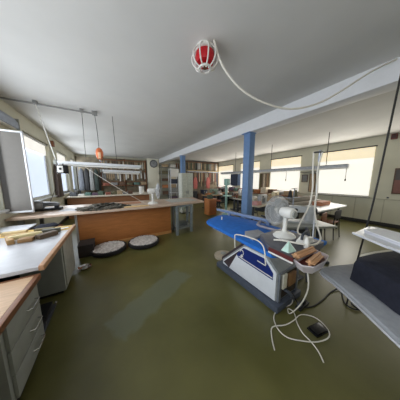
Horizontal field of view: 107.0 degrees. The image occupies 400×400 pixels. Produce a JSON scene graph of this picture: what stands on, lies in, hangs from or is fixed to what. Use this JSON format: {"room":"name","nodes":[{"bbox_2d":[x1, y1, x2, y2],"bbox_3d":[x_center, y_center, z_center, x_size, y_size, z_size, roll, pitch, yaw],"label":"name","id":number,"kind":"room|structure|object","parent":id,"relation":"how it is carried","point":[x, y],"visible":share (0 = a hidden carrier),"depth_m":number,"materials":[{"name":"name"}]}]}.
{"room":"workshop","nodes":[
{"label":"workshop","id":0,"kind":"room"},
{"bbox_2d":[0,99,78,226],"bbox_3d":[-3.623,-0.291,2.529,0.300,3.100,15.100,-5,9,-31],"label":"wall","id":1,"kind":"structure","parent":0,"point":[27,127],"depth_m":4.53,"materials":[{"name":"paint"}]},
{"bbox_2d":[0,209,9,213],"bbox_3d":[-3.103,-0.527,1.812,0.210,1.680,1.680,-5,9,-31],"label":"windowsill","id":2,"kind":"structure","parent":1,"relation":"in","point":[5,210],"depth_m":2.55,"materials":[{"name":"paint"}]},
{"bbox_2d":[0,129,34,213],"bbox_3d":[-3.334,-0.486,2.662,0.357,1.470,0.061,-5,9,-31],"label":"casement window","id":3,"kind":"structure","parent":2,"relation":"attached to","point":[15,182],"depth_m":2.65,"materials":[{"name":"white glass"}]},
{"bbox_2d":[0,110,19,129],"bbox_3d":[-3.291,-1.426,2.248,0.140,0.215,1.740,-5,9,-31],"label":"box","id":4,"kind":"object","parent":1,"relation":"attached to","point":[6,120],"visible":1,"depth_m":2.75,"materials":[{"name":"grey metal"}]},
{"bbox_2d":[23,133,56,200],"bbox_3d":[-4.549,-0.858,4.187,0.210,1.700,1.780,-5,9,-31],"label":"window","id":5,"kind":"structure","parent":1,"relation":"in","point":[35,149],"depth_m":4.24,"materials":[{"name":"glass"}]},
{"bbox_2d":[23,135,45,155],"bbox_3d":[-4.575,-1.505,4.083,0.008,0.330,1.640,-5,9,-31],"label":"rolled blind","id":6,"kind":"object","parent":5,"relation":"attached to","point":[36,147],"depth_m":4.11,"materials":[{"name":"fabric"}]},
{"bbox_2d":[53,164,63,197],"bbox_3d":[-5.069,-0.681,5.297,0.090,1.169,0.617,-5,9,-31],"label":"curtain","id":7,"kind":"object","parent":1,"relation":"hanging from","point":[57,177],"visible":0.75,"depth_m":5.12,"materials":[{"name":"fabric"}]},
{"bbox_2d":[56,151,72,194],"bbox_3d":[-5.826,-1.123,6.290,0.210,1.700,1.730,-5,9,-31],"label":"window","id":8,"kind":"structure","parent":1,"relation":"in","point":[60,157],"depth_m":6.58,"materials":[{"name":"glass"}]},
{"bbox_2d":[57,153,64,160],"bbox_3d":[-5.853,-1.769,6.187,0.008,0.330,1.590,-5,9,-31],"label":"rolled blind","id":9,"kind":"object","parent":8,"relation":"attached to","point":[60,157],"depth_m":6.24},
{"bbox_2d":[70,159,78,191],"bbox_3d":[-6.884,-1.348,8.032,0.210,1.720,1.230,-5,9,-31],"label":"window","id":10,"kind":"structure","parent":1,"relation":"in","point":[75,190],"depth_m":8.37,"materials":[{"name":"glass"}]},
{"bbox_2d":[75,154,185,198],"bbox_3d":[-3.165,-1.485,11.365,9.690,3.100,0.300,-5,9,-31],"label":"wall","id":11,"kind":"structure","parent":0,"point":[82,155],"depth_m":11.41,"materials":[{"name":"paint"}]},
{"bbox_2d":[146,158,159,199],"bbox_3d":[-3.421,-1.414,10.836,0.820,3.100,0.350,-5,9,-31],"label":"column","id":12,"kind":"structure","parent":11,"relation":"attached to","point":[152,173],"depth_m":10.64,"materials":[{"name":"beige paint"}]},
{"bbox_2d":[150,160,156,167],"bbox_3d":[-3.287,-2.571,10.512,0.540,0.540,0.072,-5,9,-31],"label":"wall clock","id":13,"kind":"object","parent":11,"relation":"attached to","point":[153,163],"visible":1,"depth_m":10.49,"materials":[{"name":"black plastic"}]},
{"bbox_2d":[0,0,399,162],"bbox_3d":[0.655,-2.247,4.866,10.290,0.150,15.100,-5,9,-31],"label":"ceiling","id":14,"kind":"structure","parent":0,"point":[129,62],"depth_m":2.01,"materials":[{"name":"paint"}]},
{"bbox_2d":[0,97,97,115],"bbox_3d":[-2.945,-1.871,2.939,1.504,0.080,0.083,-4,9,-28],"label":"conduit","id":15,"kind":"object","parent":14,"relation":"attached to","point":[34,102],"visible":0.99,"depth_m":2.93,"materials":[{"name":"metal"}]},
{"bbox_2d":[94,115,102,161],"bbox_3d":[-2.256,-1.356,3.260,0.170,1.028,0.148,1,8,8],"label":"pendant lamp","id":16,"kind":"object","parent":15,"relation":"hanging from","point":[99,153],"visible":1,"depth_m":3.26,"materials":[{"name":"metal"}]},
{"bbox_2d":[35,104,145,203],"bbox_3d":[-2.386,-0.900,3.595,1.972,2.180,0.813,-5,9,-31],"label":"strip light","id":17,"kind":"object","parent":14,"relation":"hanging from","point":[69,163],"depth_m":3.30,"materials":[{"name":"white metal"}]},
{"bbox_2d":[191,40,218,73],"bbox_3d":[0.056,-1.621,1.700,0.317,0.242,0.302,-5,9,-31],"label":"lamp","id":18,"kind":"object","parent":14,"relation":"attached to","point":[204,58],"visible":0.98,"depth_m":1.63,"materials":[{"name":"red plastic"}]},
{"bbox_2d":[159,57,399,163],"bbox_3d":[0.719,-2.039,4.933,0.280,0.280,14.500,-5,9,-31],"label":"beam","id":19,"kind":"structure","parent":14,"relation":"attached to","point":[384,79],"depth_m":2.58,"materials":[{"name":"white paint"}]},
{"bbox_2d":[220,132,348,174],"bbox_3d":[2.857,-1.844,6.795,0.160,1.165,5.890,-5,9,-31],"label":"rail","id":20,"kind":"object","parent":14,"relation":"hanging from","point":[338,166],"visible":0.92,"depth_m":5.48,"materials":[{"name":"white metal"}]},
{"bbox_2d":[230,174,240,185],"bbox_3d":[2.001,-1.171,8.369,0.110,0.720,0.690,-5,9,-31],"label":"board","id":21,"kind":"object","parent":20,"relation":"hanging from","point":[234,180],"visible":0.94,"depth_m":8.29,"materials":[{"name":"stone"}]},
{"bbox_2d":[213,39,397,109],"bbox_3d":[1.288,-1.409,1.748,2.309,0.664,0.051,-1,8,-6],"label":"cable","id":22,"kind":"object","parent":14,"relation":"hanging from","point":[214,42],"visible":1,"depth_m":1.75,"materials":[{"name":"plastic"}]},
{"bbox_2d":[346,75,399,304],"bbox_3d":[1.928,-0.171,1.636,0.017,3.101,0.172,-5,9,-31],"label":"rod","id":23,"kind":"object","parent":14,"relation":"hanging from","point":[398,85],"visible":0.71,"depth_m":1.57,"materials":[{"name":"metal"}]},
{"bbox_2d":[20,199,399,399],"bbox_3d":[0.655,0.959,5.299,10.290,0.120,15.100,-5,9,-31],"label":"floor","id":24,"kind":"structure","parent":0,"point":[162,321],"depth_m":1.54,"materials":[{"name":"green"}]},
{"bbox_2d":[0,273,45,399],"bbox_3d":[-1.361,1.192,0.288,1.038,0.760,2.020,-5,9,-31],"label":"desk","id":25,"kind":"object","parent":24,"relation":"on","point":[22,334],"visible":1,"depth_m":1.05,"materials":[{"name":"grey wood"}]},
{"bbox_2d":[0,224,75,299],"bbox_3d":[-2.264,0.936,1.772,1.045,0.870,1.470,-5,9,-31],"label":"work table","id":26,"kind":"object","parent":24,"relation":"on","point":[52,257],"depth_m":1.93,"materials":[{"name":"grey laminate"}]},
{"bbox_2d":[4,235,14,244],"bbox_3d":[-2.406,0.502,1.868,0.286,0.060,0.060,5,9,34],"label":"wood offcut","id":27,"kind":"object","parent":26,"relation":"on","point":[9,241],"visible":0.96,"depth_m":1.80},
{"bbox_2d":[1,229,27,236],"bbox_3d":[-2.655,0.473,2.125,0.240,0.050,0.070,-5,9,-31],"label":"wood offcut","id":28,"kind":"object","parent":26,"relation":"on","point":[3,234],"visible":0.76,"depth_m":2.10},
{"bbox_2d":[8,231,42,239],"bbox_3d":[-2.307,0.474,1.963,0.060,0.060,0.305,7,10,40],"label":"wood","id":29,"kind":"object","parent":26,"relation":"on","point":[16,237],"visible":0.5,"depth_m":1.94,"materials":[{"name":"wood"}]},
{"bbox_2d":[17,236,35,242],"bbox_3d":[-2.215,0.504,1.891,0.130,0.045,0.100,-5,9,-31],"label":"wood offcut","id":30,"kind":"object","parent":26,"relation":"on","point":[30,238],"visible":1,"depth_m":1.86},
{"bbox_2d":[35,230,57,239],"bbox_3d":[-2.111,0.478,2.045,0.090,0.060,0.205,2,8,16],"label":"plane","id":31,"kind":"object","parent":26,"relation":"on","point":[40,236],"visible":1,"depth_m":2.01,"materials":[{"name":"wood"}]},
{"bbox_2d":[41,227,60,232],"bbox_3d":[-2.213,0.457,2.203,0.200,0.060,0.080,-5,9,-31],"label":"press","id":32,"kind":"object","parent":26,"relation":"on","point":[57,228],"visible":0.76,"depth_m":2.18,"materials":[{"name":"wood"}]},
{"bbox_2d":[40,301,56,331],"bbox_3d":[-1.866,1.344,1.629,0.324,0.099,0.523,-5,9,-31],"label":"foot pedal","id":33,"kind":"object","parent":24,"relation":"on","point":[47,309],"visible":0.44,"depth_m":1.74,"materials":[{"name":"plastic"}]},
{"bbox_2d":[77,263,91,270],"bbox_3d":[-2.090,1.228,2.689,0.210,0.045,0.210,-5,9,-31],"label":"metal bowl","id":34,"kind":"object","parent":24,"relation":"on","point":[88,265],"visible":1,"depth_m":2.69,"materials":[{"name":"silver metal"}]},
{"bbox_2d":[77,238,94,258],"bbox_3d":[-2.472,1.045,3.244,0.272,0.260,0.392,-5,9,-31],"label":"waste bin","id":35,"kind":"object","parent":24,"relation":"on","point":[86,246],"visible":0.86,"depth_m":3.10,"materials":[{"name":"plastic"}]},
{"bbox_2d":[77,167,100,193],"bbox_3d":[-6.439,-0.758,8.706,1.020,2.370,0.500,-5,9,-31],"label":"rail","id":36,"kind":"object","parent":24,"relation":"on","point":[77,167],"visible":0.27,"depth_m":8.48,"materials":[{"name":"grey metal"}]},
{"bbox_2d":[79,168,85,190],"bbox_3d":[-6.734,-1.238,8.450,0.200,1.390,0.380,-5,9,-31],"label":"garment","id":37,"kind":"object","parent":36,"relation":"hanging from","point":[81,172],"visible":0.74,"depth_m":8.32,"materials":[{"name":"fabric"}]},
{"bbox_2d":[84,169,90,190],"bbox_3d":[-6.537,-1.254,8.568,0.200,1.390,0.380,-5,9,-31],"label":"garment","id":38,"kind":"object","parent":36,"relation":"hanging from","point":[86,172],"visible":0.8,"depth_m":8.44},
{"bbox_2d":[89,169,94,189],"bbox_3d":[-6.340,-1.270,8.685,0.200,1.390,0.380,-5,9,-31],"label":"garment","id":39,"kind":"object","parent":36,"relation":"hanging from","point":[91,174],"visible":0.8,"depth_m":8.55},
{"bbox_2d":[94,169,99,189],"bbox_3d":[-6.143,-1.286,8.803,0.200,1.390,0.380,-5,9,-31],"label":"garment","id":40,"kind":"object","parent":36,"relation":"hanging from","point":[97,186],"visible":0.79,"depth_m":8.66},
{"bbox_2d":[5,197,203,245],"bbox_3d":[-1.849,0.570,4.296,4.409,0.920,1.330,-5,9,-31],"label":"counter","id":41,"kind":"object","parent":24,"relation":"on","point":[123,224],"depth_m":3.75,"materials":[{"name":"orange wood"}]},
{"bbox_2d":[24,190,62,212],"bbox_3d":[-3.526,0.002,3.334,0.590,0.462,0.260,-5,9,-31],"label":"machine","id":42,"kind":"object","parent":41,"relation":"on","point":[39,205],"visible":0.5,"depth_m":3.32,"materials":[{"name":"black plastic"}]},
{"bbox_2d":[56,208,79,211],"bbox_3d":[-2.913,0.219,3.442,0.527,0.005,0.364,-2,8,-14],"label":"sheet","id":43,"kind":"object","parent":41,"relation":"on","point":[66,209],"visible":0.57,"depth_m":3.36,"materials":[{"name":"white paper"}]},
{"bbox_2d":[75,202,130,211],"bbox_3d":[-2.320,0.134,3.609,1.171,0.157,0.720,-5,9,-31],"label":"scraps","id":44,"kind":"object","parent":41,"relation":"on","point":[112,205],"visible":1,"depth_m":3.48,"materials":[{"name":"fabric"}]},
{"bbox_2d":[5,197,203,221],"bbox_3d":[-1.849,0.136,4.237,4.409,0.045,1.330,-5,9,-31],"label":"countertop","id":45,"kind":"structure","parent":41,"relation":"on","point":[161,202],"depth_m":3.39,"materials":[{"name":"wood"}]},
{"bbox_2d":[147,183,160,204],"bbox_3d":[-1.323,-0.192,4.263,0.385,0.600,0.470,-3,8,-21],"label":"desk fan","id":46,"kind":"object","parent":41,"relation":"on","point":[152,191],"visible":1,"depth_m":4.19,"materials":[{"name":"white plastic"}]},
{"bbox_2d":[166,198,196,202],"bbox_3d":[-0.661,0.004,5.018,0.900,0.008,0.700,-5,9,-31],"label":"sheet","id":47,"kind":"object","parent":41,"relation":"on","point":[182,199],"visible":0.93,"depth_m":4.90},
{"bbox_2d":[63,192,148,218],"bbox_3d":[-4.258,0.168,7.271,3.380,0.920,1.200,-5,9,-31],"label":"counter","id":48,"kind":"object","parent":24,"relation":"on","point":[73,200],"depth_m":6.64,"materials":[{"name":"brown wood"}]},
{"bbox_2d":[63,192,147,198],"bbox_3d":[-4.258,-0.266,7.212,3.380,0.045,1.200,-5,9,-31],"label":"countertop","id":49,"kind":"structure","parent":48,"relation":"on","point":[134,193],"depth_m":6.57,"materials":[{"name":"wood"}]},
{"bbox_2d":[90,240,126,257],"bbox_3d":[-2.064,1.094,3.370,0.720,0.129,0.720,-5,9,-31],"label":"round tray","id":50,"kind":"object","parent":24,"relation":"on","point":[109,248],"visible":0.98,"depth_m":3.24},
{"bbox_2d":[75,156,147,193],"bbox_3d":[-5.328,-1.146,9.412,3.900,2.950,0.540,-5,9,-31],"label":"rack","id":51,"kind":"object","parent":24,"relation":"on","point":[106,188],"visible":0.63,"depth_m":9.48,"materials":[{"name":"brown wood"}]},
{"bbox_2d":[128,235,158,249],"bbox_3d":[-1.411,1.044,3.736,0.740,0.129,0.740,-5,9,-31],"label":"round tray","id":52,"kind":"object","parent":24,"relation":"on","point":[143,241],"visible":1,"depth_m":3.60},
{"bbox_2d":[159,163,177,198],"bbox_3d":[-2.360,-1.311,11.194,1.290,2.800,0.540,-5,9,-31],"label":"shelf","id":53,"kind":"object","parent":24,"relation":"on","point":[161,174],"visible":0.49,"depth_m":10.98,"materials":[{"name":"grey metal"}]},
{"bbox_2d":[168,168,178,198],"bbox_3d":[-1.669,-0.823,9.448,0.560,2.300,0.450,-5,9,-31],"label":"trolley","id":54,"kind":"object","parent":24,"relation":"on","point":[173,172],"visible":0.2,"depth_m":9.25,"materials":[{"name":"white metal"}]},
{"bbox_2d":[172,204,192,235],"bbox_3d":[-0.547,0.545,4.665,0.670,0.870,0.630,-5,9,-31],"label":"stand","id":55,"kind":"object","parent":24,"relation":"on","point":[175,212],"visible":0.76,"depth_m":4.57,"materials":[{"name":"metal"}]},
{"bbox_2d":[174,222,189,228],"bbox_3d":[-0.547,0.803,4.700,0.600,0.030,0.560,-5,9,-31],"label":"shelf","id":56,"kind":"object","parent":55,"relation":"attached to","point":[188,225],"depth_m":4.53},
{"bbox_2d":[180,155,184,172],"bbox_3d":[-0.906,-0.851,7.717,0.340,2.820,0.370,-5,9,-31],"label":"steel column","id":57,"kind":"structure","parent":24,"relation":"on","point":[182,157],"depth_m":7.50,"materials":[{"name":"metal"}]},
{"bbox_2d":[179,173,192,213],"bbox_3d":[-0.673,-0.326,7.193,0.590,1.920,0.380,-5,9,-31],"label":"tall cabinet","id":58,"kind":"object","parent":24,"relation":"on","point":[185,179],"visible":0.84,"depth_m":7.01,"materials":[{"name":"metal"}]},
{"bbox_2d":[186,161,219,192],"bbox_3d":[0.339,-1.504,11.878,3.040,3.000,0.440,-5,9,-31],"label":"clothes rack","id":59,"kind":"object","parent":24,"relation":"on","point":[212,186],"depth_m":11.92,"materials":[{"name":"metal"}]},
{"bbox_2d":[204,198,215,215],"bbox_3d":[0.476,0.296,6.789,0.440,0.735,0.435,-5,9,-31],"label":"base cabinet","id":60,"kind":"object","parent":24,"relation":"on","point":[209,204],"visible":0.85,"depth_m":6.64,"materials":[{"name":"wood"}]},
{"bbox_2d":[214,250,228,260],"bbox_3d":[0.486,1.155,3.115,0.380,0.076,0.340,-5,9,-31],"label":"switch","id":61,"kind":"object","parent":24,"relation":"on","point":[218,255],"visible":0.71,"depth_m":3.09,"materials":[{"name":"beige plastic"}]},
{"bbox_2d":[222,179,232,214],"bbox_3d":[1.233,-0.149,6.850,0.440,1.660,0.410,-5,9,-31],"label":"press","id":62,"kind":"object","parent":24,"relation":"on","point":[226,181],"visible":0.9,"depth_m":6.76,"materials":[{"name":"teal metal"}]},
{"bbox_2d":[230,196,240,210],"bbox_3d":[2.231,0.122,8.207,1.160,0.760,0.560,-6,10,-36],"label":"table","id":63,"kind":"object","parent":24,"relation":"on","point":[234,206],"visible":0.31,"depth_m":7.91,"materials":[{"name":"grey metal"}]},
{"bbox_2d":[232,198,256,212],"bbox_3d":[2.165,0.276,7.068,1.160,0.760,0.560,-5,9,-31],"label":"table","id":64,"kind":"object","parent":24,"relation":"on","point":[238,210],"visible":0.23,"depth_m":6.79,"materials":[{"name":"grey metal"}]},
{"bbox_2d":[241,131,255,219],"bbox_3d":[1.293,-0.362,4.101,0.340,2.820,0.370,-5,9,-31],"label":"steel column","id":65,"kind":"structure","parent":24,"relation":"on","point":[249,137],"depth_m":3.98,"materials":[{"name":"metal"}]},
{"bbox_2d":[217,190,292,200],"bbox_3d":[3.146,-0.097,9.528,0.650,0.840,6.550,-5,9,-31],"label":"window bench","id":66,"kind":"object","parent":24,"relation":"on","point":[221,190],"visible":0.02,"depth_m":10.56,"materials":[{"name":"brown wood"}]},
{"bbox_2d":[260,187,269,193],"bbox_3d":[3.739,-0.554,8.502,0.392,0.340,0.332,-5,9,-31],"label":"storage box","id":67,"kind":"object","parent":66,"relation":"on","point":[264,190],"visible":0.84,"depth_m":8.36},
{"bbox_2d":[217,244,300,313],"bbox_3d":[0.874,0.885,2.341,0.570,0.818,1.252,-5,9,-31],"label":"steam generator","id":68,"kind":"object","parent":24,"relation":"on","point":[273,283],"visible":0.81,"depth_m":1.99,"materials":[{"name":"metal"}]},
{"bbox_2d":[251,203,273,222],"bbox_3d":[2.168,0.510,5.334,1.160,0.760,0.560,-6,10,-36],"label":"table","id":69,"kind":"object","parent":24,"relation":"on","point":[261,208],"visible":0.21,"depth_m":5.13,"materials":[{"name":"grey metal"}]},
{"bbox_2d":[258,194,267,203],"bbox_3d":[2.246,-0.036,5.310,0.545,0.330,0.180,-7,10,-42],"label":"sewing machine","id":70,"kind":"object","parent":69,"relation":"on","point":[262,197],"visible":0.91,"depth_m":5.26,"materials":[{"name":"white plastic"}]},
{"bbox_2d":[206,208,326,280],"bbox_3d":[0.847,0.779,2.424,1.416,1.008,1.822,-5,9,-31],"label":"ironing board","id":71,"kind":"object","parent":24,"relation":"on","point":[235,227],"visible":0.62,"depth_m":2.15,"materials":[{"name":"blue fabric"}]},
{"bbox_2d":[245,229,263,239],"bbox_3d":[0.680,0.424,1.849,0.317,0.025,0.219,-5,9,-31],"label":"cloth","id":72,"kind":"object","parent":71,"relation":"on","point":[255,234],"visible":0.7,"depth_m":1.83,"materials":[{"name":"fabric"}]},
{"bbox_2d":[260,228,328,273],"bbox_3d":[0.923,0.461,1.483,0.684,0.090,0.620,-5,9,-31],"label":"tray","id":73,"kind":"object","parent":71,"relation":"on","point":[274,248],"visible":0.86,"depth_m":1.31,"materials":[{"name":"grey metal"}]},
{"bbox_2d":[265,195,297,239],"bbox_3d":[0.917,0.176,1.630,0.348,0.444,0.285,-3,8,-18],"label":"desk fan","id":74,"kind":"object","parent":73,"relation":"on","point":[279,210],"visible":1,"depth_m":1.64,"materials":[{"name":"white plastic"}]},
{"bbox_2d":[281,241,295,252],"bbox_3d":[0.784,0.404,1.302,0.120,0.082,0.092,-5,9,-31],"label":"cone","id":75,"kind":"object","parent":73,"relation":"on","point":[288,248],"visible":1,"depth_m":1.29,"materials":[{"name":"plastic"}]},
{"bbox_2d":[292,246,316,259],"bbox_3d":[0.893,0.450,1.264,0.310,0.055,0.062,-4,9,-27],"label":"block","id":76,"kind":"object","parent":73,"relation":"on","point":[302,253],"visible":0.99,"depth_m":1.23,"materials":[{"name":"beige wood"}]},
{"bbox_2d":[296,230,314,247],"bbox_3d":[1.028,0.367,1.434,0.222,0.121,0.132,-5,9,-31],"label":"iron","id":77,"kind":"object","parent":73,"relation":"on","point":[307,239],"visible":0.98,"depth_m":1.42,"materials":[{"name":"silver metal"}]},
{"bbox_2d":[305,252,323,265],"bbox_3d":[0.920,0.471,1.183,0.260,0.050,0.060,-5,9,-35],"label":"block","id":78,"kind":"object","parent":73,"relation":"on","point":[313,260],"visible":0.99,"depth_m":1.15,"materials":[{"name":"beige wood"}]},
{"bbox_2d":[312,150,322,236],"bbox_3d":[1.294,-0.045,1.679,0.082,1.000,0.041,8,11,44],"label":"stand","id":79,"kind":"object","parent":71,"relation":"on","point":[319,151],"visible":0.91,"depth_m":1.65,"materials":[{"name":"white metal"}]},
{"bbox_2d":[274,151,323,245],"bbox_3d":[1.075,-0.040,1.448,0.625,0.930,0.244,-3,8,-23],"label":"hose","id":80,"kind":"object","parent":79,"relation":"hanging from","point":[320,238],"visible":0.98,"depth_m":1.61,"materials":[{"name":"plastic"}]},
{"bbox_2d":[297,152,314,234],"bbox_3d":[1.147,-0.075,1.608,0.099,0.902,0.305,7,11,43],"label":"hose","id":81,"kind":"object","parent":79,"relation":"hanging from","point":[313,152],"visible":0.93,"depth_m":1.67,"materials":[{"name":"plastic"}]},
{"bbox_2d":[262,219,337,263],"bbox_3d":[1.924,0.827,2.990,1.160,0.760,0.560,-1,8,-5],"label":"table","id":82,"kind":"object","parent":24,"relation":"on","point":[322,225],"visible":0.21,"depth_m":2.76,"materials":[{"name":"white laminate"}]},
{"bbox_2d":[287,205,317,223],"bbox_3d":[2.005,0.282,2.955,0.545,0.330,0.180,2,8,12],"label":"sewing machine","id":83,"kind":"object","parent":82,"relation":"on","point":[309,217],"visible":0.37,"depth_m":2.88,"materials":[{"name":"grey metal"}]},
{"bbox_2d":[271,300,329,350],"bbox_3d":[1.012,1.371,1.590,0.737,0.052,0.471,-5,9,-31],"label":"cable","id":84,"kind":"object","parent":24,"relation":"on","point":[275,325],"visible":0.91,"depth_m":1.56,"materials":[{"name":"plastic"}]},
{"bbox_2d":[282,199,320,218],"bbox_3d":[3.681,0.450,5.333,1.900,0.880,0.350,-5,9,-31],"label":"table","id":85,"kind":"object","parent":24,"relation":"on","point":[306,202],"visible":0.22,"depth_m":4.99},
{"bbox_2d":[288,195,314,201],"bbox_3d":[3.651,-0.059,5.217,1.603,0.160,0.160,-4,9,-27],"label":"roll","id":86,"kind":"object","parent":85,"relation":"on","point":[301,198],"visible":0.66,"depth_m":5.06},
{"bbox_2d":[295,299,308,311],"bbox_3d":[1.291,1.308,1.866,0.220,0.072,0.065,-5,9,-31],"label":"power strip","id":87,"kind":"object","parent":24,"relation":"on","point":[305,303],"visible":0.73,"depth_m":1.83,"materials":[{"name":"black plastic"}]},
{"bbox_2d":[287,273,323,362],"bbox_3d":[1.070,0.960,1.475,0.226,0.900,0.608,3,8,23],"label":"cable","id":88,"kind":"object","parent":24,"relation":"on","point":[307,273],"visible":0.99,"depth_m":1.42,"materials":[{"name":"plastic"}]},
{"bbox_2d":[307,322,328,337],"bbox_3d":[1.266,1.384,1.587,0.190,0.032,0.110,-3,8,-19],"label":"foot pedal","id":89,"kind":"object","parent":24,"relation":"on","point":[317,329],"visible":0.98,"depth_m":1.57,"materials":[{"name":"plastic"}]},
{"bbox_2d":[296,202,346,236],"bbox_3d":[3.907,0.580,4.728,2.423,0.785,0.644,-4,9,-28],"label":"table","id":90,"kind":"object","parent":24,"relation":"on","point":[333,206],"visible":0.28,"depth_m":4.45,"materials":[{"name":"laminate"}]},
{"bbox_2d":[312,200,330,205],"bbox_3d":[4.025,0.101,4.906,0.712,0.115,0.262,-5,9,-31],"label":"cardboard box","id":91,"kind":"object","parent":90,"relation":"on","point":[320,202],"visible":0.94,"depth_m":4.80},
{"bbox_2d":[321,212,326,239],"bbox_3d":[2.942,0.691,3.850,0.444,0.801,0.484,-6,10,-38],"label":"wooden chair","id":92,"kind":"object","parent":24,"relation":"on","point":[324,215],"visible":0.33,"depth_m":3.65,"materials":[{"name":"brown wood"}]},
{"bbox_2d":[292,288,358,309],"bbox_3d":[1.799,1.290,1.945,1.128,0.126,0.344,-2,8,-14],"label":"cable","id":93,"kind":"object","parent":24,"relation":"on","point":[330,292],"visible":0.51,"depth_m":1.94,"materials":[{"name":"rubber"}]},
{"bbox_2d":[314,209,341,239],"bbox_3d":[3.630,0.642,4.214,0.444,0.801,0.484,-5,9,-31],"label":"chair","id":94,"kind":"object","parent":24,"relation":"on","point":[337,214],"visible":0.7,"depth_m":4.04,"materials":[{"name":"brown wood"}]},
{"bbox_2d":[319,264,399,347],"bbox_3d":[1.565,1.073,1.024,1.470,0.800,1.023,-2,8,-15],"label":"ironing board","id":95,"kind":"object","parent":24,"relation":"on","point":[381,315],"visible":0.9,"depth_m":0.99,"materials":[{"name":"grey fabric"}]},
{"bbox_2d":[360,250,391,256],"bbox_3d":[1.642,0.582,0.970,0.919,0.183,0.730,-2,8,-11],"label":"pad","id":96,"kind":"object","parent":95,"relation":"on","point":[374,252],"visible":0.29,"depth_m":1.27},
{"bbox_2d":[350,251,399,314],"bbox_3d":[1.600,0.581,0.922,0.985,0.185,0.783,-1,8,-10],"label":"draped cloth","id":97,"kind":"object","parent":96,"relation":"on","point":[377,273],"visible":0.95,"depth_m":1.03,"materials":[{"name":"fabric"}]},
{"bbox_2d":[352,227,399,252],"bbox_3d":[1.617,0.883,1.207,0.492,1.127,0.894,1,8,7],"label":"shelf","id":98,"kind":"object","parent":24,"relation":"on","point":[360,233],"visible":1,"depth_m":1.20,"materials":[{"name":"white metal"}]},
{"bbox_2d":[364,232,399,245],"bbox_3d":[1.622,0.328,1.160,0.293,0.008,0.624,1,8,4],"label":"paper stack","id":99,"kind":"object","parent":98,"relation":"on","point":[364,232],"visible":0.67,"depth_m":1.21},
{"bbox_2d":[364,230,399,244],"bbox_3d":[1.617,0.320,1.152,0.285,0.008,0.578,0,8,2],"label":"paper stack","id":100,"kind":"object","parent":99,"relation":"on","point":[364,230],"visible":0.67,"depth_m":1.22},
{"bbox_2d":[364,229,399,242],"bbox_3d":[1.609,0.312,1.142,0.279,0.008,0.538,0,8,0],"label":"paper stack","id":101,"kind":"object","parent":100,"relation":"on","point":[394,236],"visible":1,"depth_m":1.28,"materials":[{"name":"paper"}]},
{"bbox_3d":[-2.906,0.896,2.572,0.770,0.735,0.440,-5,9,-31],"label":"rack","id":102,"kind":"object","parent":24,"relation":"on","visible":0},
{"bbox_2d":[0,223,36,233],"bbox_3d":[-3.050,0.500,2.419,0.440,0.082,0.360,-5,9,-31],"label":"paper","id":103,"kind":"object","parent":102,"relation":"on","point":[28,226],"visible":0.56,"depth_m":2.45,"materials":[{"name":"white paper"}]},
{"bbox_2d":[33,223,58,228],"bbox_3d":[-2.716,0.468,2.620,0.325,0.102,0.272,-5,9,-31],"label":"cloth bundle","id":104,"kind":"object","parent":102,"relation":"on","point":[48,224],"visible":0.66,"depth_m":2.57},
{"bbox_2d":[217,133,399,224],"bbox_3d":[4.933,-0.982,7.639,0.300,3.100,15.100,-5,9,-31],"label":"wall","id":105,"kind":"structure","parent":0,"point":[391,210],"depth_m":5.43,"materials":[{"name":"paint"}]},
{"bbox_2d":[218,164,232,186],"bbox_3d":[2.034,-1.905,11.996,0.044,1.762,1.780,-5,9,-31],"label":"window","id":106,"kind":"structure","parent":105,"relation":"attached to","point":[226,168],"depth_m":12.06,"materials":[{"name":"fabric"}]},
{"bbox_2d":[240,161,259,188],"bbox_3d":[3.291,-1.635,9.928,0.044,1.782,1.610,-5,9,-31],"label":"window","id":107,"kind":"structure","parent":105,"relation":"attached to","point":[256,163],"depth_m":9.51,"materials":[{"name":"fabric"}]},
{"bbox_2d":[270,155,301,191],"bbox_3d":[4.499,-1.367,7.941,0.044,1.782,1.630,-5,9,-31],"label":"roller blind","id":108,"kind":"object","parent":105,"relation":"attached to","point":[277,179],"visible":0.8,"depth_m":7.88,"materials":[{"name":"fabric"}]},
{"bbox_2d":[221,197,399,228],"bbox_3d":[4.794,0.501,7.754,0.025,0.130,14.500,-5,9,-31],"label":"baseboard","id":109,"kind":"structure","parent":105,"relation":"attached to","point":[328,215],"depth_m":5.52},
{"bbox_2d":[308,173,315,191],"bbox_3d":[5.205,-0.803,6.874,0.030,0.850,0.256,-5,9,-31],"label":"curtain","id":110,"kind":"object","parent":105,"relation":"attached to","point":[310,175],"visible":0.71,"depth_m":6.90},
{"bbox_2d":[282,193,399,221],"bbox_3d":[4.796,0.028,7.692,0.020,0.825,14.500,-5,9,-31],"label":"trim","id":111,"kind":"structure","parent":105,"relation":"attached to","point":[297,193],"depth_m":5.64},
{"bbox_2d":[315,149,375,197],"bbox_3d":[5.760,-1.054,5.970,0.300,1.790,1.670,-5,9,-31],"label":"window","id":112,"kind":"structure","parent":105,"relation":"in","point":[375,149],"depth_m":5.83,"materials":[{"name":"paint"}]},
{"bbox_2d":[318,145,377,196],"bbox_3d":[5.717,-1.106,5.937,0.044,1.802,1.650,-5,9,-31],"label":"roller blind","id":113,"kind":"object","parent":112,"relation":"attached to","point":[358,174],"visible":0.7,"depth_m":5.78,"materials":[{"name":"fabric"}]},
{"bbox_2d":[391,168,399,193],"bbox_3d":[6.523,-0.595,4.699,0.032,0.840,0.480,-5,9,-31],"label":"wall picture","id":114,"kind":"object","parent":105,"relation":"attached to","point":[396,181],"visible":1,"depth_m":4.83},
{"bbox_2d":[393,180,399,192],"bbox_3d":[6.511,-0.425,4.715,0.004,0.420,0.420,-5,9,-31],"label":"print","id":115,"kind":"object","parent":114,"relation":"attached to","point":[396,183],"depth_m":4.84},
{"bbox_2d":[395,169,399,179],"bbox_3d":[6.511,-0.802,4.664,0.004,0.340,0.420,-5,9,-31],"label":"print","id":116,"kind":"object","parent":114,"relation":"on","point":[397,171],"depth_m":4.81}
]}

